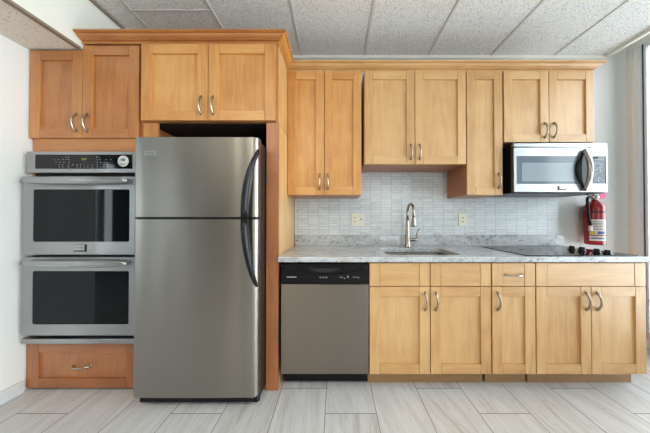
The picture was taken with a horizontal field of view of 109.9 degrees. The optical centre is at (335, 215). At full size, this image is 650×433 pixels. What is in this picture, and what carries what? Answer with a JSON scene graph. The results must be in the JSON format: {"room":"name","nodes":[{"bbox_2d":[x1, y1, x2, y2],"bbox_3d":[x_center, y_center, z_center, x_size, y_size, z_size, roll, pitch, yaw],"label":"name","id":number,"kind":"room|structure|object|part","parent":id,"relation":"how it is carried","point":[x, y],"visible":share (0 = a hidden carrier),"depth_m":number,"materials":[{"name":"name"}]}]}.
{"room":"kitchen","nodes":[
{"label":"kitchen","id":0,"kind":"room"},
{"bbox_2d":[0,34,32,391],"bbox_3d":[-2.172,-0.178,1.611,0.095,2.741,1.168,0,-1,0],"label":"wall","id":1,"kind":"structure","parent":0,"point":[15,142],"depth_m":1.50,"materials":[{"name":"white paint"}]},
{"bbox_2d":[0,380,24,405],"bbox_3d":[-2.114,1.149,1.279,0.020,0.081,0.528,0,-1,0],"label":"baseboard","id":2,"kind":"structure","parent":1,"relation":"attached to","point":[15,390],"depth_m":1.48,"materials":[{"name":"white paint"}]},
{"bbox_2d":[0,0,120,49],"bbox_3d":[-1.939,-1.369,-0.716,0.368,0.398,5.842,0,-1,0],"label":"soffit","id":3,"kind":"structure","parent":0,"point":[32,24],"depth_m":1.47,"materials":[{"name":"beige paint"}]},
{"bbox_2d":[0,348,649,432],"bbox_3d":[-1.143,1.223,-0.764,8.128,0.102,6.096,0,-1,0],"label":"floor","id":4,"kind":"structure","parent":0,"point":[296,406],"depth_m":1.39,"materials":[{"name":"tile"}]},
{"bbox_2d":[26,44,143,387],"bbox_3d":[-1.726,-0.013,1.860,0.785,2.390,0.662,0,-1,0],"label":"tall cabinet","id":5,"kind":"object","parent":4,"relation":"on","point":[88,99],"visible":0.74,"depth_m":1.57,"materials":[{"name":"orange wood"}]},
{"bbox_3d":[-1.934,-0.843,1.583,0.363,0.608,0.019,0,0,0],"label":"door","id":6,"kind":"part","parent":5,"relation":"part of","materials":[{"name":"orange wood"}]},
{"bbox_3d":[-1.788,-0.642,1.556,0.017,0.137,0.045,0,0,0],"label":"handle","id":7,"kind":"part","parent":5,"relation":"part of","materials":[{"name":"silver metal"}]},
{"bbox_2d":[19,152,136,343],"bbox_3d":[-1.716,0.213,1.795,0.760,1.292,0.692,0,-1,0],"label":"double oven","id":8,"kind":"object","parent":5,"relation":"in","point":[79,217],"visible":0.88,"depth_m":1.52,"materials":[{"name":"silver metal"}]},
{"bbox_3d":[-1.708,0.310,1.482,0.700,0.050,0.067,0,0,0],"label":"handle","id":9,"kind":"part","parent":8,"relation":"part of","materials":[{"name":"silver metal"}]},
{"bbox_3d":[-1.708,-0.231,1.487,0.700,0.050,0.067,0,0,0],"label":"handle","id":10,"kind":"part","parent":8,"relation":"part of","materials":[{"name":"silver metal"}]},
{"bbox_3d":[-1.720,0.835,1.544,0.752,0.034,0.057,0,0,0],"label":"vent trim","id":11,"kind":"part","parent":8,"relation":"part of","materials":[{"name":"silver metal"}]},
{"bbox_3d":[-1.711,0.534,1.544,0.751,0.519,0.061,0,0,0],"label":"door","id":12,"kind":"part","parent":8,"relation":"part of","materials":[{"name":"silver metal"}]},
{"bbox_3d":[-1.711,-0.002,1.548,0.751,0.522,0.061,0,0,0],"label":"door","id":13,"kind":"part","parent":8,"relation":"part of","materials":[{"name":"silver metal"}]},
{"bbox_3d":[-1.711,-0.362,1.560,0.749,0.145,0.047,0,0,0],"label":"control panel","id":14,"kind":"part","parent":8,"relation":"part of","materials":[{"name":"silver metal"}]},
{"bbox_3d":[-1.698,-0.366,1.536,0.653,0.095,0.005,0,0,0],"label":"touch glass","id":15,"kind":"part","parent":8,"relation":"part of","materials":[{"name":"black glass"}]},
{"bbox_3d":[-1.734,1.023,1.567,0.764,0.302,0.019,0,0,0],"label":"drawer","id":16,"kind":"part","parent":5,"relation":"part of","materials":[{"name":"brown wood"}]},
{"bbox_3d":[-1.732,1.022,1.542,0.137,0.017,0.045,0,0,0],"label":"handle","id":17,"kind":"part","parent":5,"relation":"part of","materials":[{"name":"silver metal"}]},
{"bbox_3d":[-1.723,-0.485,1.589,0.744,0.109,0.007,0,0,0],"label":"frame","id":18,"kind":"part","parent":5,"relation":"part of","materials":[{"name":"orange wood"}]},
{"bbox_3d":[-1.712,-0.642,1.556,0.017,0.137,0.045,0,0,0],"label":"handle","id":19,"kind":"part","parent":5,"relation":"part of","materials":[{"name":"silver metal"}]},
{"bbox_3d":[-1.555,-0.859,1.583,0.387,0.640,0.019,0,0,0],"label":"door","id":20,"kind":"part","parent":5,"relation":"part of","materials":[{"name":"orange wood"}]},
{"bbox_2d":[133,137,265,401],"bbox_3d":[-0.859,0.355,1.731,0.781,1.677,0.817,0,-1,0],"label":"refrigerator","id":21,"kind":"object","parent":4,"relation":"on","point":[200,252],"visible":0.97,"depth_m":1.40,"materials":[{"name":"silver metal"}]},
{"bbox_3d":[-0.866,0.567,1.431,0.767,1.091,0.067,0,0,0],"label":"door","id":22,"kind":"part","parent":21,"relation":"part of","materials":[{"name":"silver metal"}]},
{"bbox_3d":[-0.866,-0.240,1.438,0.767,0.493,0.067,0,0,0],"label":"freezer door","id":23,"kind":"part","parent":21,"relation":"part of","materials":[{"name":"silver metal"}]},
{"bbox_3d":[-0.516,0.224,1.358,0.101,0.416,0.054,0,-1,-26],"label":"handle","id":24,"kind":"part","parent":21,"relation":"part of","materials":[{"name":"grey plastic"}]},
{"bbox_3d":[-0.512,-0.199,1.363,0.108,0.418,0.053,0,-1,-23],"label":"handle","id":25,"kind":"part","parent":21,"relation":"part of","materials":[{"name":"grey plastic"}]},
{"bbox_2d":[141,44,294,389],"bbox_3d":[-0.863,0.005,1.851,0.936,2.375,0.680,0,-1,0],"label":"tall cabinet","id":26,"kind":"object","parent":4,"relation":"on","point":[188,90],"visible":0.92,"depth_m":1.57,"materials":[{"name":"orange wood"}]},
{"bbox_3d":[-1.280,0.276,1.877,0.096,1.833,0.622,0,0,0],"label":"panel","id":27,"kind":"part","parent":26,"relation":"part of","materials":[{"name":"orange wood"}]},
{"bbox_3d":[-1.103,-0.915,1.566,0.456,0.526,0.019,0,0,0],"label":"door","id":28,"kind":"part","parent":26,"relation":"part of","materials":[{"name":"brown wood"}]},
{"bbox_3d":[-0.919,-0.754,1.540,0.017,0.137,0.045,0,0,0],"label":"handle","id":29,"kind":"part","parent":26,"relation":"part of","materials":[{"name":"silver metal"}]},
{"bbox_3d":[-0.836,-0.754,1.540,0.017,0.137,0.045,0,0,0],"label":"handle","id":30,"kind":"part","parent":26,"relation":"part of","materials":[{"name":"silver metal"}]},
{"bbox_3d":[-0.862,-0.643,1.896,0.886,0.004,0.598,0,-1,0],"label":"panel","id":31,"kind":"part","parent":26,"relation":"part of","materials":[{"name":"brown wood"}]},
{"bbox_3d":[-0.643,-0.915,1.566,0.457,0.526,0.019,0,0,0],"label":"door","id":32,"kind":"part","parent":26,"relation":"part of","materials":[{"name":"brown wood"}]},
{"bbox_3d":[-0.437,0.276,1.875,0.084,1.833,0.626,0,0,0],"label":"panel","id":33,"kind":"part","parent":26,"relation":"part of","materials":[{"name":"brown wood"}]},
{"bbox_3d":[-0.398,-0.912,1.890,0.002,0.538,0.617,0,-1,0],"label":"panel","id":34,"kind":"part","parent":26,"relation":"part of","materials":[{"name":"brown wood"}]},
{"bbox_2d":[73,29,607,71],"bbox_3d":[0.218,-1.215,1.778,3.976,0.057,0.388,0,-1,-7],"label":"crown molding","id":35,"kind":"structure","parent":26,"relation":"attached to","point":[87,36],"depth_m":1.61,"materials":[{"name":"orange wood"}]},
{"bbox_2d":[281,262,368,380],"bbox_3d":[-0.077,0.759,1.853,0.598,0.871,0.618,0,-1,0],"label":"dishwasher","id":36,"kind":"object","parent":4,"relation":"on","point":[324,305],"visible":1,"depth_m":1.55,"materials":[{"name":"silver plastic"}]},
{"bbox_3d":[-0.077,0.396,1.568,0.596,0.137,0.043,0,0,0],"label":"control panel","id":37,"kind":"part","parent":36,"relation":"part of","materials":[{"name":"black plastic"}]},
{"bbox_3d":[-0.076,0.369,1.553,0.218,0.028,0.004,0,0,0],"label":"pocket handle","id":38,"kind":"part","parent":36,"relation":"part of","materials":[{"name":"black plastic"}]},
{"bbox_3d":[-0.077,1.122,1.627,0.593,0.091,0.025,0,0,0],"label":"kick plate","id":39,"kind":"part","parent":36,"relation":"part of","materials":[{"name":"black plastic"}]},
{"bbox_2d":[367,262,490,381],"bbox_3d":[0.644,0.757,1.852,0.836,0.872,0.664,0,-1,0],"label":"base cabinet","id":40,"kind":"object","parent":4,"relation":"on","point":[428,321],"visible":0.93,"depth_m":1.56,"materials":[{"name":"brown wood"}]},
{"bbox_3d":[0.436,0.402,1.571,0.412,0.156,0.019,0,0,0],"label":"false drawer","id":41,"kind":"part","parent":40,"relation":"part of","materials":[{"name":"brown wood"}]},
{"bbox_3d":[0.436,0.782,1.567,0.412,0.594,0.019,0,0,0],"label":"door","id":42,"kind":"part","parent":40,"relation":"part of","materials":[{"name":"brown wood"}]},
{"bbox_3d":[0.610,0.583,1.544,0.017,0.137,0.045,0,0,0],"label":"handle","id":43,"kind":"part","parent":40,"relation":"part of","materials":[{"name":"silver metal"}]},
{"bbox_3d":[0.683,0.583,1.544,0.017,0.137,0.045,0,0,0],"label":"handle","id":44,"kind":"part","parent":40,"relation":"part of","materials":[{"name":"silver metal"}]},
{"bbox_3d":[0.853,0.402,1.571,0.412,0.156,0.019,0,0,0],"label":"false drawer","id":45,"kind":"part","parent":40,"relation":"part of","materials":[{"name":"brown wood"}]},
{"bbox_3d":[0.853,0.782,1.567,0.412,0.594,0.019,0,0,0],"label":"door","id":46,"kind":"part","parent":40,"relation":"part of","materials":[{"name":"brown wood"}]},
{"bbox_2d":[278,235,649,261],"bbox_3d":[0.890,0.247,1.867,2.568,0.137,0.646,0,-1,0],"label":"countertop","id":47,"kind":"structure","parent":40,"relation":"on","point":[307,248],"depth_m":2.00,"materials":[{"name":"stone"}]},
{"bbox_2d":[404,203,419,246],"bbox_3d":[0.698,0.082,2.012,0.143,0.399,0.216,0,-1,0],"label":"faucet","id":48,"kind":"object","parent":47,"relation":"on","point":[408,239],"visible":0.99,"depth_m":2.07,"materials":[{"name":"silver metal"}]},
{"bbox_3d":[0.656,-0.046,2.006,0.023,0.143,0.195,0,0,0],"label":"spout","id":49,"kind":"part","parent":48,"relation":"part of","materials":[{"name":"silver metal"}]},
{"bbox_3d":[0.720,0.171,2.087,0.099,0.122,0.036,0,0,0],"label":"lever","id":50,"kind":"part","parent":48,"relation":"part of","materials":[{"name":"silver metal"}]},
{"bbox_2d":[384,252,446,254],"bbox_3d":[0.641,0.413,1.815,0.582,0.195,0.419,0,-1,0],"label":"sink","id":51,"kind":"object","parent":47,"relation":"in","point":[389,253],"visible":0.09,"depth_m":2.00,"materials":[{"name":"metal"}]},
{"bbox_2d":[481,246,638,255],"bbox_3d":[1.718,0.262,1.838,0.785,0.036,0.508,0,-1,0],"label":"cooktop","id":52,"kind":"object","parent":47,"relation":"in","point":[522,250],"visible":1,"depth_m":1.76,"materials":[{"name":"black glass"}]},
{"bbox_3d":[1.925,0.258,1.785,0.050,0.031,0.049,0,0,0],"label":"knob","id":53,"kind":"part","parent":52,"relation":"part of","materials":[{"name":"black plastic"}]},
{"bbox_3d":[1.925,0.257,1.683,0.050,0.031,0.049,0,0,0],"label":"knob","id":54,"kind":"part","parent":52,"relation":"part of","materials":[{"name":"black plastic"}]},
{"bbox_3d":[1.928,0.257,1.620,0.050,0.031,0.049,0,0,0],"label":"knob","id":55,"kind":"part","parent":52,"relation":"part of","materials":[{"name":"black plastic"}]},
{"bbox_2d":[483,262,535,381],"bbox_3d":[1.216,0.757,1.852,0.299,0.872,0.664,0,-1,0],"label":"base cabinet","id":56,"kind":"object","parent":4,"relation":"on","point":[513,354],"visible":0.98,"depth_m":1.56,"materials":[{"name":"brown wood"}]},
{"bbox_3d":[1.105,0.583,1.544,0.017,0.137,0.045,0,0,0],"label":"handle","id":57,"kind":"part","parent":56,"relation":"part of","materials":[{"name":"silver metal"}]},
{"bbox_3d":[1.216,0.402,1.571,0.293,0.156,0.019,0,0,0],"label":"drawer","id":58,"kind":"part","parent":56,"relation":"part of","materials":[{"name":"brown wood"}]},
{"bbox_3d":[1.216,0.782,1.567,0.293,0.594,0.019,0,0,0],"label":"door","id":59,"kind":"part","parent":56,"relation":"part of","materials":[{"name":"brown wood"}]},
{"bbox_3d":[1.217,0.402,1.546,0.137,0.017,0.045,0,0,0],"label":"handle","id":60,"kind":"part","parent":56,"relation":"part of","materials":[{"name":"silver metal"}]},
{"bbox_2d":[525,262,646,381],"bbox_3d":[1.746,0.757,1.852,0.752,0.872,0.664,0,-1,0],"label":"base cabinet","id":61,"kind":"object","parent":4,"relation":"on","point":[590,317],"visible":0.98,"depth_m":1.56,"materials":[{"name":"brown wood"}]},
{"bbox_3d":[1.558,0.782,1.567,0.372,0.594,0.019,0,0,0],"label":"door","id":62,"kind":"part","parent":61,"relation":"part of","materials":[{"name":"brown wood"}]},
{"bbox_3d":[1.709,0.583,1.544,0.017,0.137,0.045,0,0,0],"label":"handle","id":63,"kind":"part","parent":61,"relation":"part of","materials":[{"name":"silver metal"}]},
{"bbox_3d":[1.746,0.402,1.571,0.749,0.156,0.019,0,0,0],"label":"false drawer","id":64,"kind":"part","parent":61,"relation":"part of","materials":[{"name":"brown wood"}]},
{"bbox_3d":[1.783,0.583,1.544,0.017,0.137,0.045,0,0,0],"label":"handle","id":65,"kind":"part","parent":61,"relation":"part of","materials":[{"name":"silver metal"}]},
{"bbox_3d":[1.935,0.782,1.567,0.372,0.594,0.019,0,0,0],"label":"door","id":66,"kind":"part","parent":61,"relation":"part of","materials":[{"name":"brown wood"}]},
{"bbox_2d":[94,0,649,54],"bbox_3d":[-1.299,-1.607,-0.739,7.816,0.076,6.096,0,-1,0],"label":"ceiling","id":67,"kind":"structure","parent":0,"point":[324,27],"depth_m":1.81,"materials":[{"name":"tile"}]},
{"bbox_2d":[283,47,628,253],"bbox_3d":[0.350,-0.250,2.246,5.141,2.896,0.102,0,-1,0],"label":"wall","id":68,"kind":"structure","parent":0,"point":[610,79],"depth_m":2.20,"materials":[{"name":"grey paint"}]},
{"bbox_2d":[288,71,360,198],"bbox_3d":[-0.093,-0.676,2.010,0.603,1.014,0.373,0,-1,0],"label":"upper cabinet","id":69,"kind":"object","parent":68,"relation":"attached to","point":[324,109],"visible":1,"depth_m":1.87,"materials":[{"name":"brown wood"}]},
{"bbox_3d":[-0.246,-0.678,1.871,0.296,1.012,0.019,0,0,0],"label":"door","id":70,"kind":"part","parent":69,"relation":"part of","materials":[{"name":"brown wood"}]},
{"bbox_3d":[-0.064,-0.279,1.843,0.017,0.137,0.045,0,0,0],"label":"handle","id":71,"kind":"part","parent":69,"relation":"part of","materials":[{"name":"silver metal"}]},
{"bbox_3d":[0.057,-0.678,1.871,0.300,1.012,0.019,0,0,0],"label":"door","id":72,"kind":"part","parent":69,"relation":"part of","materials":[{"name":"brown wood"}]},
{"bbox_2d":[90,0,649,58],"bbox_3d":[0.428,-1.554,-0.714,4.362,0.028,5.842,0,-1,0],"label":"grid","id":73,"kind":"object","parent":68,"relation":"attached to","point":[95,3],"depth_m":2.12,"materials":[{"name":"metal"}]},
{"bbox_2d":[361,71,465,171],"bbox_3d":[0.646,-0.802,2.011,0.836,0.762,0.373,0,-1,0],"label":"upper cabinet","id":74,"kind":"object","parent":68,"relation":"attached to","point":[411,121],"visible":0.98,"depth_m":1.87,"materials":[{"name":"brown wood"}]},
{"bbox_3d":[0.438,-0.804,1.872,0.409,0.761,0.019,0,0,0],"label":"door","id":75,"kind":"part","parent":74,"relation":"part of","materials":[{"name":"brown wood"}]},
{"bbox_3d":[0.854,-0.804,1.872,0.413,0.761,0.019,0,0,0],"label":"door","id":76,"kind":"part","parent":74,"relation":"part of","materials":[{"name":"brown wood"}]},
{"bbox_2d":[295,172,557,234],"bbox_3d":[0.866,-0.225,2.192,2.521,0.812,0.008,0,-1,0],"label":"tile backsplash","id":77,"kind":"structure","parent":68,"relation":"attached to","point":[385,197],"depth_m":2.19,"materials":[{"name":"tile"}]},
{"bbox_2d":[352,213,363,225],"bbox_3d":[0.209,0.034,2.177,0.119,0.122,0.016,0,-1,0],"label":"wall outlet","id":78,"kind":"object","parent":77,"relation":"attached to","point":[357,218],"visible":1,"depth_m":2.18,"materials":[{"name":"beige plastic"}]},
{"bbox_2d":[458,213,466,225],"bbox_3d":[1.212,0.035,2.181,0.080,0.119,0.008,0,-1,0],"label":"wall outlet","id":79,"kind":"object","parent":77,"relation":"attached to","point":[462,217],"visible":1,"depth_m":2.18,"materials":[{"name":"beige plastic"}]},
{"bbox_2d":[295,235,563,245],"bbox_3d":[0.891,0.232,2.181,2.565,0.101,0.019,0,0,0],"label":"backsplash","id":80,"kind":"structure","parent":68,"relation":"attached to","point":[300,240],"depth_m":2.17,"materials":[{"name":"stone"}]},
{"bbox_2d":[447,71,502,198],"bbox_3d":[1.215,-0.676,2.010,0.295,1.014,0.373,0,-1,0],"label":"upper cabinet","id":81,"kind":"object","parent":68,"relation":"attached to","point":[481,176],"visible":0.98,"depth_m":1.87,"materials":[{"name":"brown wood"}]},
{"bbox_3d":[1.214,-0.678,1.871,0.290,1.012,0.019,0,0,0],"label":"door","id":82,"kind":"part","parent":81,"relation":"part of","materials":[{"name":"brown wood"}]},
{"bbox_3d":[1.323,-0.289,1.843,0.017,0.137,0.045,0,0,0],"label":"handle","id":83,"kind":"part","parent":81,"relation":"part of","materials":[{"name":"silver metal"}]},
{"bbox_2d":[502,71,594,147],"bbox_3d":[1.740,-0.892,2.012,0.743,0.582,0.373,0,-1,0],"label":"upper cabinet","id":84,"kind":"object","parent":68,"relation":"attached to","point":[538,106],"visible":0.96,"depth_m":1.87,"materials":[{"name":"brown wood"}]},
{"bbox_3d":[1.556,-0.894,1.873,0.363,0.581,0.019,0,0,0],"label":"door","id":85,"kind":"part","parent":84,"relation":"part of","materials":[{"name":"brown wood"}]},
{"bbox_3d":[1.702,-0.700,1.847,0.017,0.137,0.045,0,0,0],"label":"handle","id":86,"kind":"part","parent":84,"relation":"part of","materials":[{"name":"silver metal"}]},
{"bbox_2d":[493,143,607,196],"bbox_3d":[1.768,-0.378,1.960,0.760,0.396,0.453,0,-1,0],"label":"microwave","id":87,"kind":"object","parent":84,"relation":"attached to","point":[529,169],"visible":0.99,"depth_m":1.80,"materials":[{"name":"grey metal"}]},
{"bbox_3d":[1.703,-0.366,1.819,0.592,0.352,0.032,0,0,0],"label":"door","id":88,"kind":"part","parent":87,"relation":"part of","materials":[{"name":"silver metal"}]},
{"bbox_3d":[1.954,-0.360,1.768,0.038,0.333,0.069,0,0,0],"label":"handle","id":89,"kind":"part","parent":87,"relation":"part of","materials":[{"name":"silver metal"}]},
{"bbox_3d":[2.075,-0.366,1.819,0.146,0.352,0.032,0,0,0],"label":"control panel","id":90,"kind":"part","parent":87,"relation":"part of","materials":[{"name":"silver metal"}]},
{"bbox_3d":[1.778,-0.700,1.847,0.017,0.137,0.045,0,0,0],"label":"handle","id":91,"kind":"part","parent":84,"relation":"part of","materials":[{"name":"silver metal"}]},
{"bbox_3d":[1.927,-0.894,1.873,0.368,0.581,0.019,0,0,0],"label":"door","id":92,"kind":"part","parent":84,"relation":"part of","materials":[{"name":"brown wood"}]},
{"bbox_2d":[583,192,605,244],"bbox_3d":[2.382,0.023,2.098,0.184,0.478,0.146,0,-1,-45],"label":"fire extinguisher","id":93,"kind":"object","parent":68,"relation":"attached to","point":[594,211],"visible":1,"depth_m":2.06,"materials":[{"name":"red metal"}]},
{"bbox_2d":[628,34,649,348],"bbox_3d":[2.873,-0.314,-0.801,0.096,2.972,5.994,0,-1,0],"label":"wall","id":94,"kind":"structure","parent":0,"point":[646,38],"depth_m":2.10,"materials":[{"name":"white paint"}]},
{"bbox_2d":[626,40,649,339],"bbox_3d":[2.850,-0.252,-0.267,0.081,2.704,4.925,0,-1,0],"label":"window","id":95,"kind":"structure","parent":94,"relation":"in","point":[638,58],"depth_m":2.12,"materials":[{"name":"glass"}]},
{"bbox_3d":[2.852,-0.257,-0.294,0.005,2.598,4.724,0,0,0],"label":"pane","id":96,"kind":"part","parent":95,"relation":"part of","materials":[{"name":"clear glass"}]}
]}

